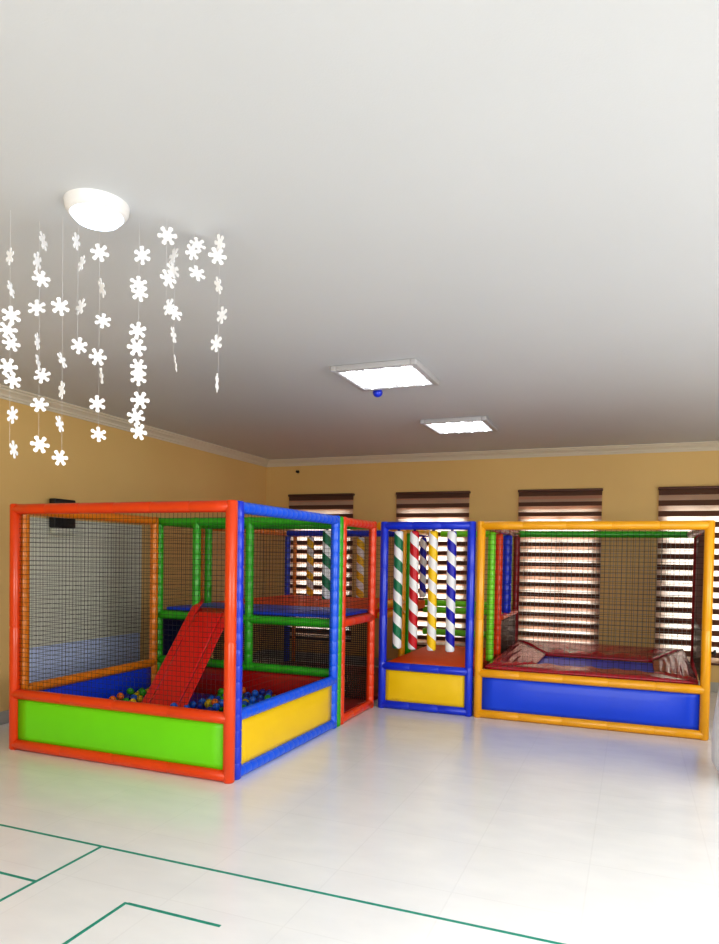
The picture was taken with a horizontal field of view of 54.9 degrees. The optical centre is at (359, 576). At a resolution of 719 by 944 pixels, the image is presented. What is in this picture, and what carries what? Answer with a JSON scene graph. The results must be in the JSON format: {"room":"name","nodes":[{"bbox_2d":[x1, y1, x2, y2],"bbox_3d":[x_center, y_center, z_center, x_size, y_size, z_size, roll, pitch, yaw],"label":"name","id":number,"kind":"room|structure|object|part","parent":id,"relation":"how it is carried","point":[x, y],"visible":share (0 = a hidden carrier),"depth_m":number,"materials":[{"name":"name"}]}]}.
{"room":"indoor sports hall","nodes":[
{"label":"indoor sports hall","id":0,"kind":"room"},
{"bbox_2d":[0,398,265,711],"bbox_3d":[-3.969,-0.150,5.066,0.200,3.120,12.900,2,2,22],"label":"wall","id":1,"kind":"structure","parent":0,"point":[121,467],"depth_m":7.87,"materials":[{"name":"beige paint"}]},
{"bbox_2d":[49,498,75,533],"bbox_3d":[-3.019,-0.601,7.015,0.110,0.350,0.280,2,2,22],"label":"wall speaker","id":2,"kind":"object","parent":1,"relation":"attached to","point":[64,529],"visible":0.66,"depth_m":6.95,"materials":[{"name":"black plastic"}]},
{"bbox_3d":[-3.010,-0.455,7.014,0.065,0.059,0.260,2,2,22],"label":"trim","id":3,"kind":"part","parent":2,"relation":"part of","materials":[{"name":"white plastic"}]},
{"bbox_2d":[29,517,141,682],"bbox_3d":[-2.918,0.270,7.444,0.023,1.710,1.720,2,2,22],"label":"board","id":4,"kind":"object","parent":1,"relation":"attached to","point":[91,565],"visible":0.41,"depth_m":7.35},
{"bbox_2d":[0,650,262,724],"bbox_3d":[-3.897,1.352,5.059,0.015,0.120,12.885,2,2,22],"label":"baseboard","id":5,"kind":"structure","parent":1,"relation":"attached to","point":[4,715],"depth_m":6.50,"materials":[{"name":"paint"}]},
{"bbox_2d":[0,384,268,466],"bbox_3d":[-3.800,-1.655,4.968,0.110,0.100,12.900,2,2,22],"label":"trim","id":6,"kind":"structure","parent":1,"relation":"attached to","point":[6,393],"depth_m":7.72,"materials":[{"name":"paint"}]},
{"bbox_2d":[0,0,718,459],"bbox_3d":[0.499,-1.649,3.265,9.756,0.120,13.300,2,2,22],"label":"ceiling","id":7,"kind":"structure","parent":0,"point":[517,201],"depth_m":3.02,"materials":[{"name":"white paint"}]},
{"bbox_2d":[0,210,20,457],"bbox_3d":[-1.553,-1.072,3.082,0.072,1.091,0.087,2,2,22],"label":"garland","id":8,"kind":"object","parent":7,"relation":"hanging from","point":[10,314],"visible":1,"depth_m":3.08,"materials":[{"name":"white paper"}]},
{"bbox_2d":[28,231,50,452],"bbox_3d":[-1.465,-1.092,3.175,0.072,1.053,0.089,2,2,41],"label":"garland","id":9,"kind":"object","parent":7,"relation":"hanging from","point":[40,278],"visible":1,"depth_m":3.17,"materials":[{"name":"white paper"}]},
{"bbox_2d":[51,288,69,465],"bbox_3d":[-1.344,-1.057,3.122,0.071,1.116,0.078,2,2,22],"label":"garland","id":10,"kind":"object","parent":7,"relation":"hanging from","point":[60,306],"visible":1,"depth_m":3.12,"materials":[{"name":"white paper"}]},
{"bbox_2d":[71,232,86,353],"bbox_3d":[-1.300,-1.325,3.214,0.069,0.584,0.076,1,2,-10],"label":"garland","id":11,"kind":"object","parent":7,"relation":"hanging from","point":[78,345],"visible":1,"depth_m":3.22,"materials":[{"name":"white paper"}]},
{"bbox_2d":[63,188,129,230],"bbox_3d":[-1.137,-1.564,3.001,0.270,0.090,0.270,2,2,22],"label":"round lamp","id":12,"kind":"object","parent":7,"relation":"attached to","point":[95,209],"visible":1,"depth_m":2.93,"materials":[{"name":"white glass"}]},
{"bbox_2d":[70,203,123,230],"bbox_3d":[-1.138,-1.539,3.002,0.220,0.040,0.220,2,2,22],"label":"diffuser","id":13,"kind":"object","parent":12,"relation":"attached to","point":[95,216],"depth_m":2.95,"materials":[{"name":"white glass"}]},
{"bbox_2d":[89,243,110,441],"bbox_3d":[-1.227,-1.126,3.266,0.083,0.983,0.078,2,2,22],"label":"garland","id":14,"kind":"object","parent":7,"relation":"hanging from","point":[100,253],"visible":1,"depth_m":3.27,"materials":[{"name":"white paper"}]},
{"bbox_2d":[127,246,150,439],"bbox_3d":[-1.012,-1.119,3.173,0.101,0.985,0.039,0,2,-20],"label":"garland","id":15,"kind":"object","parent":7,"relation":"hanging from","point":[138,373],"visible":1,"depth_m":3.17,"materials":[{"name":"white paper"}]},
{"bbox_2d":[157,226,176,314],"bbox_3d":[-0.867,-1.392,3.120,0.085,0.431,0.062,1,2,-8],"label":"garland","id":16,"kind":"object","parent":7,"relation":"hanging from","point":[166,235],"visible":1,"depth_m":3.12,"materials":[{"name":"white paper"}]},
{"bbox_2d":[167,248,181,372],"bbox_3d":[-0.890,-1.296,3.312,0.066,0.635,0.082,1,2,6],"label":"garland","id":17,"kind":"object","parent":7,"relation":"hanging from","point":[173,269],"visible":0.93,"depth_m":3.31,"materials":[{"name":"white paper"}]},
{"bbox_2d":[185,237,205,280],"bbox_3d":[-0.773,-1.498,3.259,0.098,0.223,0.028,0,2,-33],"label":"garland","id":18,"kind":"object","parent":7,"relation":"hanging from","point":[197,244],"visible":1,"depth_m":3.26,"materials":[{"name":"white paper"}]},
{"bbox_2d":[208,234,226,392],"bbox_3d":[-0.654,-1.231,3.214,0.090,0.751,0.078,2,2,22],"label":"garland","id":19,"kind":"object","parent":7,"relation":"hanging from","point":[218,251],"visible":1,"depth_m":3.21,"materials":[{"name":"white paper"}]},
{"bbox_2d":[373,390,382,396],"bbox_3d":[0.161,-1.628,6.143,0.090,0.085,0.090,2,2,22],"label":"ball","id":20,"kind":"object","parent":7,"relation":"hanging from","point":[377,393],"visible":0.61,"depth_m":6.11,"materials":[{"name":"blue plastic"}]},
{"bbox_2d":[330,358,439,390],"bbox_3d":[0.224,-1.634,5.661,0.710,0.046,0.690,2,2,22],"label":"ceiling light","id":21,"kind":"object","parent":7,"relation":"attached to","point":[403,373],"visible":1,"depth_m":5.59,"materials":[{"name":"white plastic"}]},
{"bbox_2d":[420,416,497,434],"bbox_3d":[1.120,-1.674,7.720,0.720,0.046,0.700,2,2,22],"label":"ceiling light","id":22,"kind":"object","parent":7,"relation":"attached to","point":[477,424],"visible":1,"depth_m":7.62,"materials":[{"name":"white plastic"}]},
{"bbox_2d":[0,658,718,943],"bbox_3d":[0.446,1.589,3.351,9.756,0.120,13.300,2,2,22],"label":"floor","id":23,"kind":"structure","parent":0,"point":[557,833],"depth_m":3.96,"materials":[{"name":"tile"}]},
{"bbox_2d":[0,871,35,881],"bbox_3d":[-1.829,1.488,3.487,0.510,0.001,0.018,2,2,22],"label":"tape line","id":24,"kind":"object","parent":23,"relation":"on","point":[3,873],"visible":1,"depth_m":3.44,"materials":[{"name":"green plastic"}]},
{"bbox_2d":[0,847,101,901],"bbox_3d":[-1.542,1.492,3.491,0.018,0.001,0.660,2,2,22],"label":"tape line","id":25,"kind":"object","parent":23,"relation":"on","point":[88,853],"visible":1,"depth_m":3.46,"materials":[{"name":"green plastic"}]},
{"bbox_2d":[62,902,126,943],"bbox_3d":[-1.197,1.514,2.898,0.018,0.001,0.650,2,2,22],"label":"tape line","id":26,"kind":"object","parent":23,"relation":"on","point":[124,903],"visible":1,"depth_m":3.01,"materials":[{"name":"green plastic"}]},
{"bbox_2d":[127,902,220,926],"bbox_3d":[-0.837,1.514,3.100,0.500,0.001,0.018,2,2,22],"label":"tape line","id":27,"kind":"object","parent":23,"relation":"on","point":[128,903],"visible":1,"depth_m":3.10,"materials":[{"name":"green plastic"}]},
{"bbox_2d":[9,500,339,783],"bbox_3d":[-1.523,0.424,6.076,2.152,2.000,1.838,2,2,22],"label":"pit","id":28,"kind":"object","parent":23,"relation":"on","point":[74,716],"visible":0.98,"depth_m":5.42,"materials":[{"name":"orange plastic"}]},
{"bbox_3d":[-2.805,0.414,5.641,0.084,2.000,0.086,2,2,22],"label":"post","id":29,"kind":"part","parent":28,"relation":"part of","materials":[{"name":"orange plastic"}]},
{"bbox_3d":[-2.773,0.413,5.723,0.084,2.000,0.086,2,2,22],"label":"post","id":30,"kind":"part","parent":28,"relation":"part of","materials":[{"name":"plastic"}]},
{"bbox_3d":[-2.475,1.133,6.513,0.039,0.372,1.597,2,2,22],"label":"panel","id":31,"kind":"part","parent":28,"relation":"part of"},
{"bbox_3d":[-1.873,1.191,5.282,1.970,0.342,0.039,2,2,22],"label":"panel","id":32,"kind":"part","parent":28,"relation":"part of","materials":[{"name":"green plastic"}]},
{"bbox_2d":[139,689,145,695],"bbox_3d":[-2.072,1.115,6.622,0.068,0.068,0.068,2,2,22],"label":"ball","id":33,"kind":"object","parent":28,"relation":"on","point":[143,691],"visible":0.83,"depth_m":6.60,"materials":[{"name":"green plastic"}]},
{"bbox_3d":[-2.160,0.382,7.270,0.084,2.000,0.086,2,2,22],"label":"post","id":34,"kind":"part","parent":28,"relation":"part of","materials":[{"name":"plastic"}]},
{"bbox_2d":[143,599,223,706],"bbox_3d":[-1.656,0.812,6.611,0.530,1.116,1.132,2,2,22],"label":"slide","id":35,"kind":"object","parent":28,"relation":"on","point":[206,621],"visible":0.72,"depth_m":6.63,"materials":[{"name":"red plastic"}]},
{"bbox_3d":[-1.468,0.817,6.537,0.091,1.115,1.135,1,2,19],"label":"rail","id":36,"kind":"part","parent":35,"relation":"part of","materials":[{"name":"red plastic"}]},
{"bbox_2d":[189,701,195,707],"bbox_3d":[-1.532,1.183,6.369,0.068,0.068,0.068,2,2,22],"label":"ball","id":37,"kind":"object","parent":28,"relation":"on","point":[191,705],"visible":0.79,"depth_m":6.35,"materials":[{"name":"blue plastic"}]},
{"bbox_2d":[196,702,203,708],"bbox_3d":[-1.462,1.185,6.341,0.068,0.068,0.068,2,2,22],"label":"ball","id":38,"kind":"object","parent":28,"relation":"on","point":[200,706],"visible":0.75,"depth_m":6.32,"materials":[{"name":"blue plastic"}]},
{"bbox_2d":[212,703,219,710],"bbox_3d":[-1.254,1.143,6.057,0.068,0.068,0.068,2,2,22],"label":"ball","id":39,"kind":"object","parent":28,"relation":"on","point":[216,706],"visible":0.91,"depth_m":6.04,"materials":[{"name":"blue plastic"}]},
{"bbox_2d":[218,688,223,694],"bbox_3d":[-1.345,1.124,6.734,0.068,0.068,0.068,2,2,22],"label":"ball","id":40,"kind":"object","parent":28,"relation":"on","point":[221,691],"visible":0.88,"depth_m":6.71,"materials":[{"name":"green plastic"}]},
{"bbox_3d":[-0.913,0.466,4.892,0.084,2.000,0.086,2,2,22],"label":"post","id":41,"kind":"part","parent":28,"relation":"part of","materials":[{"name":"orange plastic"}]},
{"bbox_3d":[-0.880,0.464,4.974,0.084,2.000,0.086,2,2,22],"label":"post","id":42,"kind":"part","parent":28,"relation":"part of","materials":[{"name":"blue plastic"}]},
{"bbox_2d":[259,689,265,695],"bbox_3d":[-0.944,1.131,6.736,0.068,0.068,0.068,2,2,22],"label":"ball","id":43,"kind":"object","parent":28,"relation":"on","point":[262,691],"visible":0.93,"depth_m":6.71,"materials":[{"name":"blue plastic"}]},
{"bbox_3d":[-0.569,1.200,5.759,0.039,0.342,1.597,2,2,23],"label":"panel","id":44,"kind":"part","parent":28,"relation":"part of","materials":[{"name":"yellow plastic"}]},
{"bbox_3d":[-0.240,0.434,6.510,0.084,2.000,0.086,2,2,22],"label":"post","id":45,"kind":"part","parent":28,"relation":"part of","materials":[{"name":"blue plastic"}]},
{"bbox_2d":[157,516,376,726],"bbox_3d":[-0.999,0.398,7.398,2.152,2.000,1.005,2,2,22],"label":"playground structure","id":46,"kind":"object","parent":23,"relation":"on","point":[347,708],"visible":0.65,"depth_m":7.12,"materials":[{"name":"green plastic"}]},
{"bbox_3d":[-2.128,0.382,7.351,0.084,1.996,0.086,2,2,22],"label":"post","id":47,"kind":"part","parent":46,"relation":"part of","materials":[{"name":"green plastic"}]},
{"bbox_3d":[-1.975,0.861,7.792,0.030,0.840,0.800,2,2,22],"label":"panel","id":48,"kind":"part","parent":46,"relation":"part of","materials":[{"name":"black plastic"}]},
{"bbox_3d":[-1.690,0.144,7.172,0.084,1.496,0.086,2,2,22],"label":"post","id":49,"kind":"part","parent":46,"relation":"part of","materials":[{"name":"green plastic"}]},
{"bbox_3d":[-1.794,0.363,8.195,0.084,2.000,0.086,2,2,22],"label":"post","id":50,"kind":"part","parent":46,"relation":"part of","materials":[{"name":"green plastic"}]},
{"bbox_3d":[-1.182,1.151,6.986,1.980,0.410,0.039,2,2,22],"label":"panel","id":51,"kind":"part","parent":46,"relation":"part of","materials":[{"name":"red plastic"}]},
{"bbox_3d":[-1.105,0.160,6.941,0.084,1.496,0.086,2,2,22],"label":"post","id":52,"kind":"part","parent":46,"relation":"part of","materials":[{"name":"green plastic"}]},
{"bbox_2d":[322,529,330,598],"bbox_3d":[-0.361,-0.130,7.563,0.096,0.768,0.096,2,2,22],"label":"striped pole","id":53,"kind":"object","parent":46,"relation":"hanging from","point":[327,534],"visible":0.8,"depth_m":7.52,"materials":[{"name":"plastic"}]},
{"bbox_3d":[-0.208,0.434,6.591,0.084,1.996,0.086,2,2,22],"label":"post","id":54,"kind":"part","parent":46,"relation":"part of","materials":[{"name":"green plastic"}]},
{"bbox_3d":[-0.176,0.431,6.671,0.084,2.000,0.086,2,2,22],"label":"post","id":55,"kind":"part","parent":46,"relation":"part of","materials":[{"name":"red plastic"}]},
{"bbox_3d":[0.127,0.415,7.435,0.084,2.000,0.086,2,2,22],"label":"post","id":56,"kind":"part","parent":46,"relation":"part of","materials":[{"name":"red plastic"}]},
{"bbox_2d":[0,824,564,943],"bbox_3d":[-0.599,1.508,3.484,4.800,0.001,0.018,2,2,22],"label":"tape line","id":57,"kind":"object","parent":23,"relation":"on","point":[182,863],"visible":1,"depth_m":3.35,"materials":[{"name":"green plastic"}]},
{"bbox_2d":[201,522,431,699],"bbox_3d":[-0.437,0.364,9.013,2.383,2.000,2.320,2,2,22],"label":"playground structure","id":58,"kind":"object","parent":23,"relation":"on","point":[404,649],"visible":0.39,"depth_m":8.89,"materials":[{"name":"blue plastic"}]},
{"bbox_3d":[-1.899,0.355,8.440,0.084,2.000,0.086,2,2,22],"label":"post","id":59,"kind":"part","parent":58,"relation":"part of","materials":[{"name":"plastic"}]},
{"bbox_3d":[-1.094,0.315,10.473,0.084,2.000,0.086,2,2,22],"label":"post","id":60,"kind":"part","parent":58,"relation":"part of","materials":[{"name":"green plastic"}]},
{"bbox_3d":[-0.982,0.318,10.429,0.058,2.000,0.060,2,2,22],"label":"post","id":61,"kind":"part","parent":58,"relation":"part of","materials":[{"name":"plastic"}]},
{"bbox_2d":[306,536,313,595],"bbox_3d":[-0.725,-0.141,10.178,0.104,0.898,0.104,2,2,22],"label":"striped pole","id":62,"kind":"object","parent":58,"relation":"on","point":[310,570],"visible":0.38,"depth_m":10.14,"materials":[{"name":"yellow plastic"}]},
{"bbox_2d":[356,536,363,597],"bbox_3d":[0.010,-0.121,9.888,0.110,0.898,0.110,2,2,22],"label":"striped pole","id":63,"kind":"object","parent":58,"relation":"on","point":[361,540],"visible":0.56,"depth_m":9.84,"materials":[{"name":"yellow plastic"}]},
{"bbox_3d":[0.509,0.399,8.284,0.084,2.000,0.086,2,2,22],"label":"post","id":64,"kind":"part","parent":58,"relation":"part of","materials":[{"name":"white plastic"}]},
{"bbox_3d":[0.597,0.395,8.507,0.084,2.000,0.086,2,2,22],"label":"post","id":65,"kind":"part","parent":58,"relation":"part of","materials":[{"name":"green plastic"}]},
{"bbox_2d":[419,537,426,596],"bbox_3d":[0.875,-0.128,9.545,0.090,0.838,0.090,2,2,22],"label":"striped pole","id":66,"kind":"object","parent":58,"relation":"hanging from","point":[423,541],"visible":1,"depth_m":9.51,"materials":[{"name":"plastic"}]},
{"bbox_2d":[378,521,512,716],"bbox_3d":[1.034,0.405,8.385,1.216,2.000,2.404,2,2,22],"label":"playground structure","id":67,"kind":"object","parent":23,"relation":"on","point":[439,680],"visible":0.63,"depth_m":7.32,"materials":[{"name":"blue plastic"}]},
{"bbox_3d":[0.256,0.417,7.447,0.084,2.000,0.086,2,2,22],"label":"post","id":68,"kind":"part","parent":67,"relation":"part of","materials":[{"name":"blue plastic"}]},
{"bbox_2d":[392,530,402,648],"bbox_3d":[0.409,0.137,7.381,0.096,1.268,0.096,2,2,22],"label":"striped pole","id":69,"kind":"object","parent":67,"relation":"hanging from","point":[398,535],"visible":1,"depth_m":7.34,"materials":[{"name":"plastic"}]},
{"bbox_2d":[408,530,418,649],"bbox_3d":[0.572,0.142,7.316,0.096,1.268,0.096,2,2,22],"label":"striped pole","id":70,"kind":"object","parent":67,"relation":"hanging from","point":[414,535],"visible":1,"depth_m":7.28,"materials":[{"name":"plastic"}]},
{"bbox_3d":[0.681,1.180,7.289,0.874,0.342,0.039,2,2,22],"label":"panel","id":71,"kind":"part","parent":67,"relation":"part of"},
{"bbox_2d":[427,530,437,650],"bbox_3d":[0.763,0.147,7.241,0.096,1.268,0.096,2,2,22],"label":"striped pole","id":72,"kind":"object","parent":67,"relation":"hanging from","point":[433,535],"visible":1,"depth_m":7.20,"materials":[{"name":"plastic"}]},
{"bbox_2d":[445,530,456,651],"bbox_3d":[0.947,0.152,7.168,0.096,1.268,0.096,2,2,22],"label":"striped pole","id":73,"kind":"object","parent":67,"relation":"hanging from","point":[451,535],"visible":1,"depth_m":7.13,"materials":[{"name":"plastic"}]},
{"bbox_3d":[1.134,0.441,7.100,0.084,2.000,0.086,2,2,22],"label":"post","id":74,"kind":"part","parent":67,"relation":"part of","materials":[{"name":"blue plastic"}]},
{"bbox_3d":[1.987,0.398,9.255,0.084,2.000,0.086,2,2,22],"label":"post","id":75,"kind":"part","parent":67,"relation":"part of","materials":[{"name":"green plastic"}]},
{"bbox_2d":[485,639,698,684],"bbox_3d":[2.607,1.157,7.778,1.980,0.582,2.204,2,2,22],"label":"trampoline","id":76,"kind":"object","parent":23,"relation":"on","point":[531,649],"visible":0.8,"depth_m":7.71,"materials":[{"name":"fabric"}]},
{"bbox_2d":[473,520,715,740],"bbox_3d":[2.648,0.449,7.747,2.260,2.000,2.404,2,2,22],"label":"enclosure","id":77,"kind":"object","parent":23,"relation":"on","point":[622,705],"visible":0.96,"depth_m":6.84,"materials":[{"name":"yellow plastic"}]},
{"bbox_3d":[1.225,0.443,7.064,0.084,2.000,0.086,2,2,22],"label":"post","id":78,"kind":"part","parent":77,"relation":"part of","materials":[{"name":"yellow plastic"}]},
{"bbox_3d":[1.438,0.226,7.589,0.084,1.414,0.086,2,2,22],"label":"post","id":79,"kind":"part","parent":77,"relation":"part of","materials":[{"name":"green plastic"}]},
{"bbox_3d":[1.604,0.217,8.008,0.084,1.414,0.086,2,2,22],"label":"post","id":80,"kind":"part","parent":77,"relation":"part of","materials":[{"name":"red plastic"}]},
{"bbox_3d":[1.810,-0.023,8.513,0.117,0.954,0.120,2,2,22],"label":"post","id":81,"kind":"part","parent":77,"relation":"part of","materials":[{"name":"blue plastic"}]},
{"bbox_3d":[1.834,0.712,8.636,0.030,0.400,1.180,2,2,22],"label":"panel","id":82,"kind":"part","parent":77,"relation":"part of","materials":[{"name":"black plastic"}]},
{"bbox_3d":[2.078,0.400,9.219,0.084,2.000,0.086,2,2,22],"label":"post","id":83,"kind":"part","parent":77,"relation":"part of","materials":[{"name":"red plastic"}]},
{"bbox_3d":[2.177,1.220,6.697,2.010,0.342,0.039,2,2,22],"label":"panel","id":84,"kind":"part","parent":77,"relation":"part of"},
{"bbox_3d":[4.086,0.454,8.424,0.084,2.000,0.086,2,2,22],"label":"post","id":85,"kind":"part","parent":77,"relation":"part of","materials":[{"name":"red plastic"}]},
{"bbox_3d":[3.621,0.777,7.392,0.024,0.495,2.182,2,2,24],"label":"panel","id":86,"kind":"part","parent":77,"relation":"part of","materials":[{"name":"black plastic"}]},
{"bbox_3d":[3.633,0.043,7.372,0.024,0.964,2.182,2,2,24],"label":"panel","id":87,"kind":"part","parent":77,"relation":"part of","materials":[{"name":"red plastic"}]},
{"bbox_3d":[3.158,0.495,6.299,0.084,2.000,0.086,2,2,22],"label":"post","id":88,"kind":"part","parent":77,"relation":"part of","materials":[{"name":"yellow plastic"}]},
{"bbox_2d":[712,689,718,771],"bbox_3d":[2.989,1.052,5.098,0.700,0.946,0.700,2,2,22],"label":"bean bag","id":89,"kind":"object","parent":23,"relation":"on","point":[715,730],"visible":1,"depth_m":5.15,"materials":[{"name":"white fabric"}]},
{"bbox_2d":[264,450,718,682],"bbox_3d":[2.888,-0.152,9.406,9.756,3.120,0.220,2,2,22],"label":"wall","id":90,"kind":"structure","parent":0,"point":[630,483],"depth_m":9.56,"materials":[{"name":"beige paint"}]},
{"bbox_2d":[288,493,354,641],"bbox_3d":[-0.610,-0.139,10.632,1.100,2.236,0.073,2,2,22],"label":"roller blind","id":91,"kind":"object","parent":90,"relation":"attached to","point":[340,504],"visible":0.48,"depth_m":10.63,"materials":[{"name":"fabric"}]},
{"bbox_3d":[-0.592,-1.239,10.603,1.100,0.035,0.073,2,2,22],"label":"head rail","id":92,"kind":"part","parent":91,"relation":"part of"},
{"bbox_2d":[396,491,470,646],"bbox_3d":[1.031,-0.095,9.983,1.100,2.236,0.073,2,2,22],"label":"roller blind","id":93,"kind":"object","parent":90,"relation":"attached to","point":[438,506],"visible":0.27,"depth_m":9.92,"materials":[{"name":"fabric"}]},
{"bbox_3d":[1.049,-1.194,9.954,1.100,0.035,0.073,2,2,22],"label":"head rail","id":94,"kind":"part","parent":93,"relation":"part of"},
{"bbox_2d":[264,650,718,691],"bbox_3d":[2.820,1.350,9.337,9.356,0.120,0.015,2,2,22],"label":"baseboard","id":95,"kind":"structure","parent":90,"relation":"attached to","point":[714,686],"depth_m":10.47,"materials":[{"name":"paint"}]},
{"bbox_2d":[267,441,718,466],"bbox_3d":[2.852,-1.658,9.213,9.356,0.100,0.110,2,2,22],"label":"trim","id":96,"kind":"structure","parent":90,"relation":"attached to","point":[708,445],"depth_m":9.54,"materials":[{"name":"paint"}]},
{"bbox_2d":[518,488,602,643],"bbox_3d":[2.672,-0.050,9.334,1.100,2.236,0.073,2,2,22],"label":"roller blind","id":97,"kind":"object","parent":90,"relation":"attached to","point":[585,504],"visible":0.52,"depth_m":9.31,"materials":[{"name":"fabric"}]},
{"bbox_3d":[2.690,-1.150,9.305,1.100,0.035,0.073,2,2,22],"label":"head rail","id":98,"kind":"part","parent":97,"relation":"part of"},
{"bbox_2d":[655,486,718,665],"bbox_3d":[4.313,-0.006,8.685,1.100,2.236,0.073,2,2,22],"label":"roller blind","id":99,"kind":"object","parent":90,"relation":"attached to","point":[682,503],"visible":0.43,"depth_m":8.77,"materials":[{"name":"fabric"}]},
{"bbox_3d":[4.331,-1.106,8.656,1.100,0.035,0.073,2,2,22],"label":"head rail","id":100,"kind":"part","parent":99,"relation":"part of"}
]}

